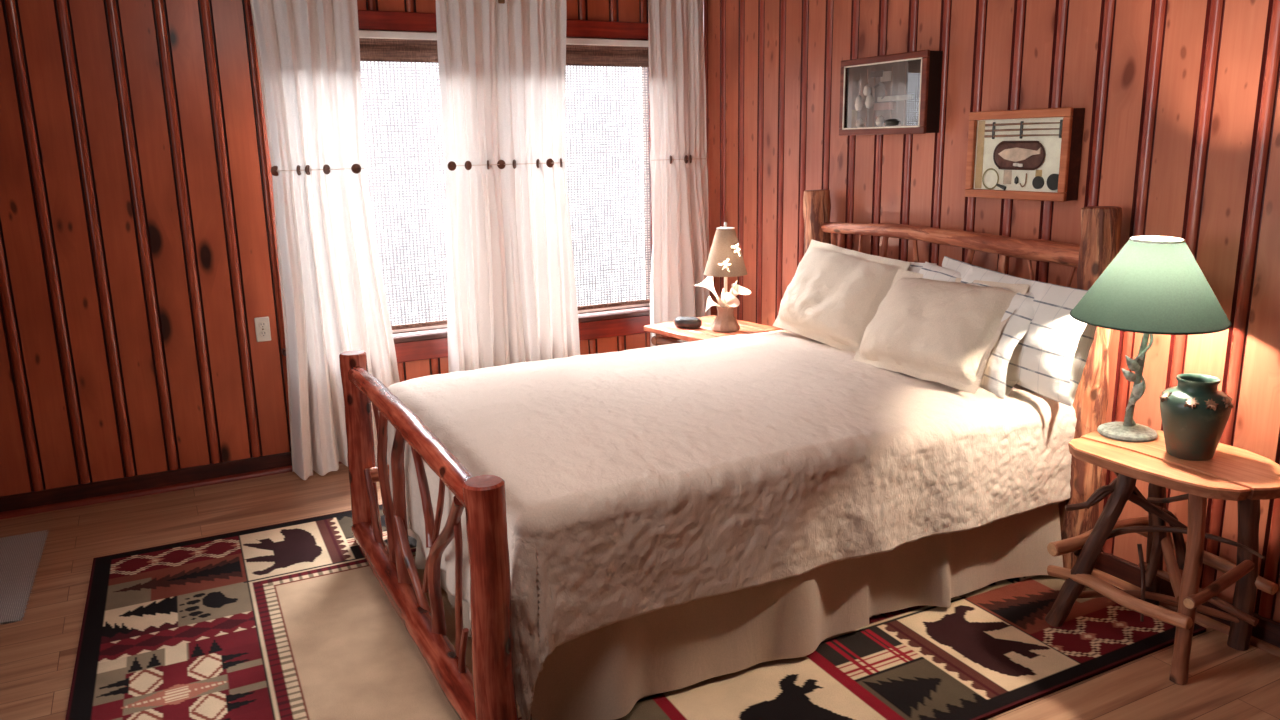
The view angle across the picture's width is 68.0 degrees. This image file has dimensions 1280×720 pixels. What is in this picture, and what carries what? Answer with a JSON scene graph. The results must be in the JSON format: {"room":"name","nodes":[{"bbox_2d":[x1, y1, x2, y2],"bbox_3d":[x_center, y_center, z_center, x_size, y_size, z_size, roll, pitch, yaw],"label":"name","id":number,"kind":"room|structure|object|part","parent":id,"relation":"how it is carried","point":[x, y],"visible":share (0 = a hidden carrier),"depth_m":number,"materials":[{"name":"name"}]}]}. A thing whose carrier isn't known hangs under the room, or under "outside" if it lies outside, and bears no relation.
{"room":"cabin bedroom","nodes":[
{"label":"cabin bedroom","id":0,"kind":"room"},
{"bbox_2d":[0,0,649,496],"bbox_3d":[-1.564,-0.689,4.424,4.350,2.460,0.014,-8,14,-27],"label":"wall","id":1,"kind":"structure","parent":0,"point":[138,261],"depth_m":4.12,"materials":[{"name":"brown wood"}]},
{"bbox_2d":[0,451,341,519],"bbox_3d":[-1.542,0.467,4.688,4.350,0.088,0.036,-8,14,-27],"label":"baseboard","id":2,"kind":"structure","parent":1,"relation":"attached to","point":[170,477],"depth_m":4.30,"materials":[{"name":"brown wood"}]},
{"bbox_2d":[254,317,270,341],"bbox_3d":[-1.761,-0.143,4.428,0.065,0.116,0.013,-8,14,-27],"label":"wall outlet","id":3,"kind":"object","parent":1,"relation":"attached to","point":[262,324],"visible":1,"depth_m":4.42,"materials":[{"name":"white plastic"}]},
{"bbox_2d":[259,321,265,327],"bbox_3d":[-1.760,-0.164,4.420,0.033,0.033,0.004,-8,14,-27],"label":"socket","id":4,"kind":"object","parent":3,"relation":"attached to","point":[262,324],"depth_m":4.42,"materials":[{"name":"white plastic"}]},
{"bbox_2d":[260,330,266,336],"bbox_3d":[-1.759,-0.123,4.429,0.033,0.033,0.004,-8,14,-27],"label":"socket","id":5,"kind":"object","parent":3,"relation":"attached to","point":[263,333],"depth_m":4.43,"materials":[{"name":"white plastic"}]},
{"bbox_2d":[251,25,286,363],"bbox_3d":[-1.662,-0.721,4.368,0.085,1.550,0.050,-8,14,-27],"label":"trim","id":6,"kind":"structure","parent":1,"relation":"attached to","point":[262,113],"depth_m":4.30,"materials":[{"name":"brown wood"}]},
{"bbox_2d":[359,30,446,329],"bbox_3d":[-1.219,-0.842,4.583,0.896,1.418,0.073,-8,14,-27],"label":"window","id":7,"kind":"structure","parent":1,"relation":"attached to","point":[376,46],"depth_m":4.62,"materials":[{"name":"white paint"}]},
{"bbox_3d":[-1.212,-0.165,4.749,0.896,0.024,0.018,-8,14,-27],"label":"rail","id":8,"kind":"part","parent":7,"relation":"part of","materials":[{"name":"wood"}]},
{"bbox_2d":[392,324,446,332],"bbox_3d":[-1.257,-0.846,4.656,0.920,1.450,0.030,-8,14,-27],"label":"window","id":9,"kind":"structure","parent":1,"relation":"in","point":[437,326],"depth_m":4.86,"materials":[{"name":"white paint"}]},
{"bbox_2d":[248,5,648,39],"bbox_3d":[-0.785,-1.638,4.638,2.110,0.085,0.050,-8,14,-27],"label":"trim","id":10,"kind":"structure","parent":1,"relation":"attached to","point":[367,19],"depth_m":4.51,"materials":[{"name":"brown wood"}]},
{"bbox_2d":[281,306,649,355],"bbox_3d":[-0.766,-0.173,4.991,2.130,0.030,0.150,-8,14,-27],"label":"trim","id":11,"kind":"structure","parent":1,"relation":"attached to","point":[421,335],"depth_m":5.15,"materials":[{"name":"brown wood"}]},
{"bbox_2d":[373,30,651,265],"bbox_3d":[-0.796,-0.910,4.854,1.970,1.470,0.120,-8,14,-27],"label":"trim","id":12,"kind":"structure","parent":1,"relation":"attached to","point":[649,139],"depth_m":5.24,"materials":[{"name":"brown wood"}]},
{"bbox_2d":[394,315,649,362],"bbox_3d":[-0.753,-0.102,4.985,2.100,0.105,0.038,-8,14,-27],"label":"trim","id":13,"kind":"structure","parent":1,"relation":"attached to","point":[435,348],"depth_m":5.19,"materials":[{"name":"brown wood"}]},
{"bbox_2d":[578,67,650,313],"bbox_3d":[-0.354,-0.968,5.114,0.900,1.450,0.030,-8,14,-27],"label":"window","id":14,"kind":"structure","parent":1,"relation":"in","point":[646,176],"depth_m":5.31,"materials":[{"name":"white paint"}]},
{"bbox_2d":[565,37,651,310],"bbox_3d":[-0.316,-0.964,5.040,0.876,1.418,0.073,-8,14,-27],"label":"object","id":15,"kind":"structure","parent":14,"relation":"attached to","point":[582,52],"depth_m":5.12,"materials":[{"name":"white paint"}]},
{"bbox_3d":[-0.309,-0.287,5.206,0.876,0.024,0.018,-8,14,-27],"label":"rail","id":16,"kind":"part","parent":15,"relation":"part of","materials":[{"name":"brown wood"}]},
{"bbox_2d":[0,463,1279,719],"bbox_3d":[-0.264,1.059,2.322,4.550,0.060,5.700,-8,14,-27],"label":"floor","id":17,"kind":"structure","parent":0,"point":[38,652],"depth_m":3.04,"materials":[{"name":"laminate"}]},
{"bbox_2d":[0,530,48,624],"bbox_3d":[-2.529,0.822,3.397,0.658,0.007,0.880,-8,14,-27],"label":"floor mat","id":18,"kind":"object","parent":17,"relation":"on","point":[20,555],"visible":1,"depth_m":3.54,"materials":[{"name":"grey fabric"}]},
{"bbox_2d":[65,504,1205,719],"bbox_3d":[-0.161,0.800,3.283,3.224,0.012,2.375,-8,14,-27],"label":"area rug","id":19,"kind":"object","parent":17,"relation":"on","point":[291,620],"visible":0.31,"depth_m":2.89,"materials":[{"name":"multicoloured carpet"}]},
{"bbox_2d":[339,189,1121,719],"bbox_3d":[0.226,0.105,3.393,2.303,1.280,1.665,-8,14,-27],"label":"bed","id":20,"kind":"object","parent":19,"relation":"on","point":[488,692],"visible":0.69,"depth_m":3.05,"materials":[{"name":"brown wood"}]},
{"bbox_3d":[-1.073,0.341,3.645,0.111,0.756,0.110,-8,14,-27],"label":"footboard post","id":21,"kind":"part","parent":20,"relation":"part of","materials":[{"name":"brown wood"}]},
{"bbox_3d":[-0.100,0.314,4.085,2.124,0.061,0.062,-8,14,-27],"label":"rail","id":22,"kind":"part","parent":20,"relation":"part of","materials":[{"name":"brown wood"}]},
{"bbox_3d":[-0.722,0.194,2.906,0.078,0.104,1.533,-8,14,-27],"label":"footboard rail","id":23,"kind":"part","parent":20,"relation":"part of","materials":[{"name":"brown wood"}]},
{"bbox_3d":[-0.727,0.803,3.035,0.096,0.096,1.530,-8,14,-27],"label":"footboard rail","id":24,"kind":"part","parent":20,"relation":"part of","materials":[{"name":"brown wood"}]},
{"bbox_3d":[-0.364,0.642,2.326,0.108,0.730,0.106,-8,14,-27],"label":"footboard post","id":25,"kind":"part","parent":20,"relation":"part of","materials":[{"name":"brown wood"}]},
{"bbox_2d":[383,329,1076,719],"bbox_3d":[0.221,0.386,3.467,2.024,0.639,1.623,-8,14,-27],"label":"quilt","id":26,"kind":"object","parent":20,"relation":"on","point":[639,481],"visible":0.8,"depth_m":2.83,"materials":[{"name":"white fabric"}]},
{"bbox_2d":[772,240,910,352],"bbox_3d":[0.827,-0.277,4.007,0.278,0.407,0.642,-8,14,-27],"label":"pillow sham","id":27,"kind":"object","parent":26,"relation":"on","point":[834,293],"visible":0.9,"depth_m":3.90,"materials":[{"name":"beige fabric"}]},
{"bbox_2d":[907,262,936,272],"bbox_3d":[0.951,-0.260,4.016,0.212,0.363,0.703,-8,14,-27],"label":"pillow","id":28,"kind":"object","parent":26,"relation":"on","point":[915,267],"visible":0.02,"depth_m":3.76,"materials":[{"name":"white fabric"}]},
{"bbox_2d":[853,269,1029,393],"bbox_3d":[1.054,-0.123,3.428,0.294,0.357,0.636,-8,14,-27],"label":"pillow sham","id":29,"kind":"object","parent":26,"relation":"on","point":[943,332],"visible":1,"depth_m":3.29,"materials":[{"name":"beige fabric"}]},
{"bbox_2d":[919,261,1033,398],"bbox_3d":[1.156,-0.125,3.412,0.233,0.384,0.663,-6,14,-20],"label":"pillow","id":30,"kind":"object","parent":26,"relation":"on","point":[994,381],"visible":0.25,"depth_m":3.16,"materials":[{"name":"white fabric"}]},
{"bbox_2d":[942,256,1096,406],"bbox_3d":[1.268,-0.122,3.319,0.207,0.415,0.729,-7,14,-23],"label":"pillow","id":31,"kind":"object","parent":26,"relation":"on","point":[1049,361],"visible":0.47,"depth_m":3.09,"materials":[{"name":"white fabric"}]},
{"bbox_2d":[408,503,1062,719],"bbox_3d":[0.226,0.546,3.507,1.967,0.347,1.612,-8,14,-27],"label":"bed skirt","id":32,"kind":"object","parent":20,"relation":"hanging from","point":[602,673],"visible":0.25,"depth_m":2.76,"materials":[{"name":"beige fabric"}]},
{"bbox_3d":[-0.616,0.659,3.081,0.064,0.347,1.450,-8,14,-26],"label":"skirt panel","id":33,"kind":"part","parent":32,"relation":"part of","materials":[{"name":"beige fabric"}]},
{"bbox_3d":[0.227,0.737,2.660,1.130,0.342,0.072,-8,14,-27],"label":"skirt panel","id":34,"kind":"part","parent":32,"relation":"part of","materials":[{"name":"beige fabric"}]},
{"bbox_3d":[1.072,0.621,3.107,0.847,0.346,0.070,-7,14,-25],"label":"skirt panel","id":35,"kind":"part","parent":32,"relation":"part of","materials":[{"name":"beige fabric"}]},
{"bbox_3d":[0.832,-0.158,4.491,0.140,1.279,0.142,-8,14,-27],"label":"headboard post","id":36,"kind":"part","parent":20,"relation":"part of","materials":[{"name":"brown wood"}]},
{"bbox_3d":[1.163,-0.478,3.740,0.082,0.089,1.453,-8,14,-27],"label":"headboard rail","id":37,"kind":"part","parent":20,"relation":"part of","materials":[{"name":"brown wood"}]},
{"bbox_3d":[1.517,0.124,3.212,0.142,1.275,0.146,-8,14,-27],"label":"headboard post","id":38,"kind":"part","parent":20,"relation":"part of","materials":[{"name":"brown wood"}]},
{"bbox_2d":[644,315,780,345],"bbox_3d":[0.365,0.136,4.786,0.467,0.618,0.529,-10,16,-35],"label":"nightstand","id":39,"kind":"object","parent":17,"relation":"on","point":[666,332],"visible":0.18,"depth_m":4.67,"materials":[{"name":"brown wood"}]},
{"bbox_3d":[0.245,-0.131,4.881,0.441,0.049,0.045,-10,16,-35],"label":"rail","id":40,"kind":"part","parent":39,"relation":"part of","materials":[{"name":"brown wood"}]},
{"bbox_3d":[0.202,-0.070,4.612,0.108,0.052,0.441,-8,14,-27],"label":"rail","id":41,"kind":"part","parent":39,"relation":"part of","materials":[{"name":"brown wood"}]},
{"bbox_2d":[674,317,701,328],"bbox_3d":[0.238,-0.187,4.711,0.144,0.047,0.092,4,14,20],"label":"case","id":42,"kind":"object","parent":39,"relation":"on","point":[681,322],"visible":1,"depth_m":4.67,"materials":[{"name":"black plastic"}]},
{"bbox_3d":[0.237,-0.207,4.707,0.123,0.005,0.079,6,15,28],"label":"panel","id":43,"kind":"part","parent":42,"relation":"part of","materials":[{"name":"black fabric"}]},
{"bbox_2d":[695,222,750,332],"bbox_3d":[0.403,-0.402,4.578,0.216,0.522,0.257,-8,14,-27],"label":"table lamp","id":44,"kind":"object","parent":39,"relation":"on","point":[725,255],"visible":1,"depth_m":4.51,"materials":[{"name":"ceramic"}]},
{"bbox_3d":[0.409,-0.521,4.540,0.210,0.220,0.210,-8,14,-27],"label":"lamp shade","id":45,"kind":"part","parent":44,"relation":"part of","materials":[{"name":"beige fabric"}]},
{"bbox_2d":[1045,430,1279,684],"bbox_3d":[1.574,0.567,2.797,0.493,0.618,0.603,-8,14,-27],"label":"side table","id":46,"kind":"object","parent":17,"relation":"on","point":[1245,477],"visible":1,"depth_m":2.77,"materials":[{"name":"brown wood"}]},
{"bbox_3d":[1.382,0.557,2.903,0.223,0.588,0.070,2,13,15],"label":"leg","id":47,"kind":"part","parent":46,"relation":"part of","materials":[{"name":"brown wood"}]},
{"bbox_3d":[1.477,0.542,2.982,0.493,0.060,0.048,-7,14,-24],"label":"rail","id":48,"kind":"part","parent":46,"relation":"part of","materials":[{"name":"brown wood"}]},
{"bbox_3d":[1.404,0.696,2.812,0.040,0.068,0.469,-7,14,-25],"label":"rail","id":49,"kind":"part","parent":46,"relation":"part of","materials":[{"name":"brown wood"}]},
{"bbox_2d":[1070,236,1231,441],"bbox_3d":[1.498,-0.060,2.809,0.421,0.602,0.421,-8,14,-27],"label":"table lamp","id":50,"kind":"object","parent":46,"relation":"on","point":[1154,284],"visible":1,"depth_m":2.67,"materials":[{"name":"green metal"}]},
{"bbox_3d":[1.491,0.024,2.844,0.030,0.378,0.051,-8,14,-27],"label":"stem","id":51,"kind":"part","parent":50,"relation":"part of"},
{"bbox_3d":[1.495,-0.234,2.769,0.418,0.239,0.418,-8,14,-27],"label":"lamp shade","id":52,"kind":"part","parent":50,"relation":"part of","materials":[{"name":"green fabric"}]},
{"bbox_3d":[1.639,0.524,3.012,0.140,0.581,0.051,-13,18,-43],"label":"leg","id":53,"kind":"part","parent":46,"relation":"part of","materials":[{"name":"brown wood"}]},
{"bbox_3d":[1.518,0.622,2.623,0.049,0.591,0.050,-8,14,-27],"label":"leg","id":54,"kind":"part","parent":46,"relation":"part of","materials":[{"name":"brown wood"}]},
{"bbox_2d":[1160,373,1233,460],"bbox_3d":[1.565,0.160,2.682,0.182,0.226,0.200,-8,14,-27],"label":"vase","id":55,"kind":"object","parent":46,"relation":"on","point":[1195,415],"visible":1,"depth_m":2.63,"materials":[{"name":"green ceramic"}]},
{"bbox_3d":[1.734,0.603,2.942,0.045,0.085,0.454,-9,15,-30],"label":"rail","id":56,"kind":"part","parent":46,"relation":"part of","materials":[{"name":"brown wood"}]},
{"bbox_3d":[1.632,0.629,2.666,0.324,0.062,0.037,-9,15,-31],"label":"rail","id":57,"kind":"part","parent":46,"relation":"part of","materials":[{"name":"brown wood"}]},
{"bbox_3d":[1.779,0.578,2.787,0.110,0.595,0.065,-8,14,-27],"label":"leg","id":58,"kind":"part","parent":46,"relation":"part of","materials":[{"name":"brown wood"}]},
{"bbox_2d":[704,0,1279,622],"bbox_3d":[1.640,-0.430,3.018,0.014,2.460,5.500,-8,14,-27],"label":"wall","id":59,"kind":"structure","parent":0,"point":[1180,99],"depth_m":3.24,"materials":[{"name":"brown wood"}]},
{"bbox_2d":[839,50,942,135],"bbox_3d":[1.022,-1.097,3.936,0.104,0.316,0.520,-8,14,-27],"label":"shadow box","id":60,"kind":"object","parent":59,"relation":"attached to","point":[900,93],"visible":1,"depth_m":3.90,"materials":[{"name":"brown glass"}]},
{"bbox_3d":[0.966,-1.112,4.034,0.007,0.238,0.010,-8,14,-27],"label":"miniature rod","id":61,"kind":"part","parent":60,"relation":"part of","materials":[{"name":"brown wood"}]},
{"bbox_3d":[0.987,-1.103,3.995,0.007,0.238,0.010,-8,14,-27],"label":"miniature rod","id":62,"kind":"part","parent":60,"relation":"part of","materials":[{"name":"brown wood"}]},
{"bbox_3d":[1.036,-1.083,3.905,0.007,0.238,0.010,-8,14,-27],"label":"miniature rod","id":63,"kind":"part","parent":60,"relation":"part of","materials":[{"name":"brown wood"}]},
{"bbox_3d":[1.073,-1.068,3.835,0.007,0.238,0.010,-8,14,-27],"label":"miniature rod","id":64,"kind":"part","parent":60,"relation":"part of","materials":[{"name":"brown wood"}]},
{"bbox_2d":[965,107,1084,201],"bbox_3d":[1.364,-0.734,3.393,0.073,0.311,0.444,-8,14,-27],"label":"shadow box","id":65,"kind":"object","parent":59,"relation":"attached to","point":[1027,154],"visible":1,"depth_m":3.35,"materials":[{"name":"brown wood"}]},
{"bbox_3d":[1.316,-0.631,3.460,0.010,0.024,0.045,-8,14,-27],"label":"net handle","id":66,"kind":"part","parent":65,"relation":"part of","materials":[{"name":"metal"}]},
{"bbox_3d":[1.350,-0.812,3.345,0.005,0.009,0.340,-8,14,-27],"label":"fishing rod","id":67,"kind":"part","parent":65,"relation":"part of","materials":[{"name":"brown wood"}]},
{"bbox_3d":[1.350,-0.792,3.350,0.005,0.009,0.340,-8,14,-27],"label":"fishing rod","id":68,"kind":"part","parent":65,"relation":"part of","materials":[{"name":"brown wood"}]},
{"bbox_3d":[1.349,-0.831,3.341,0.005,0.009,0.340,-8,14,-27],"label":"fishing rod","id":69,"kind":"part","parent":65,"relation":"part of","materials":[{"name":"brown wood"}]},
{"bbox_2d":[1091,550,1279,657],"bbox_3d":[1.663,0.726,3.283,0.036,0.088,5.500,-8,14,-27],"label":"baseboard","id":70,"kind":"structure","parent":59,"relation":"attached to","point":[1267,630],"depth_m":3.13,"materials":[{"name":"brown wood"}]},
{"bbox_3d":[-0.710,-1.770,4.533,2.420,0.146,0.192,-8,14,-27],"label":"curtain rod","id":71,"kind":"object","parent":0,"visible":0},
{"bbox_2d":[250,0,399,479],"bbox_3d":[-1.406,-0.585,4.338,0.554,2.282,0.163,-8,14,-27],"label":"curtain","id":72,"kind":"object","parent":71,"relation":"hanging from","point":[334,300],"visible":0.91,"depth_m":4.33,"materials":[{"name":"white fabric"}]},
{"bbox_3d":[-1.446,-0.861,4.289,0.392,0.004,0.025,-8,15,-27],"label":"gather cord","id":73,"kind":"part","parent":72,"relation":"part of","materials":[{"name":"white fabric"}]},
{"bbox_2d":[436,0,579,372],"bbox_3d":[-0.653,-0.687,4.721,0.727,2.282,0.175,-8,14,-27],"label":"curtain","id":74,"kind":"object","parent":71,"relation":"hanging from","point":[512,296],"visible":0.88,"depth_m":4.70,"materials":[{"name":"white fabric"}]},
{"bbox_3d":[-0.654,-0.968,4.689,0.596,0.004,0.027,-8,14,-27],"label":"gather cord","id":75,"kind":"part","parent":74,"relation":"part of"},
{"bbox_2d":[648,0,710,346],"bbox_3d":[0.224,-0.805,5.166,0.396,2.282,0.172,-8,14,-27],"label":"curtain","id":76,"kind":"object","parent":71,"relation":"hanging from","point":[677,84],"visible":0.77,"depth_m":5.13,"materials":[{"name":"white fabric"}]}
]}

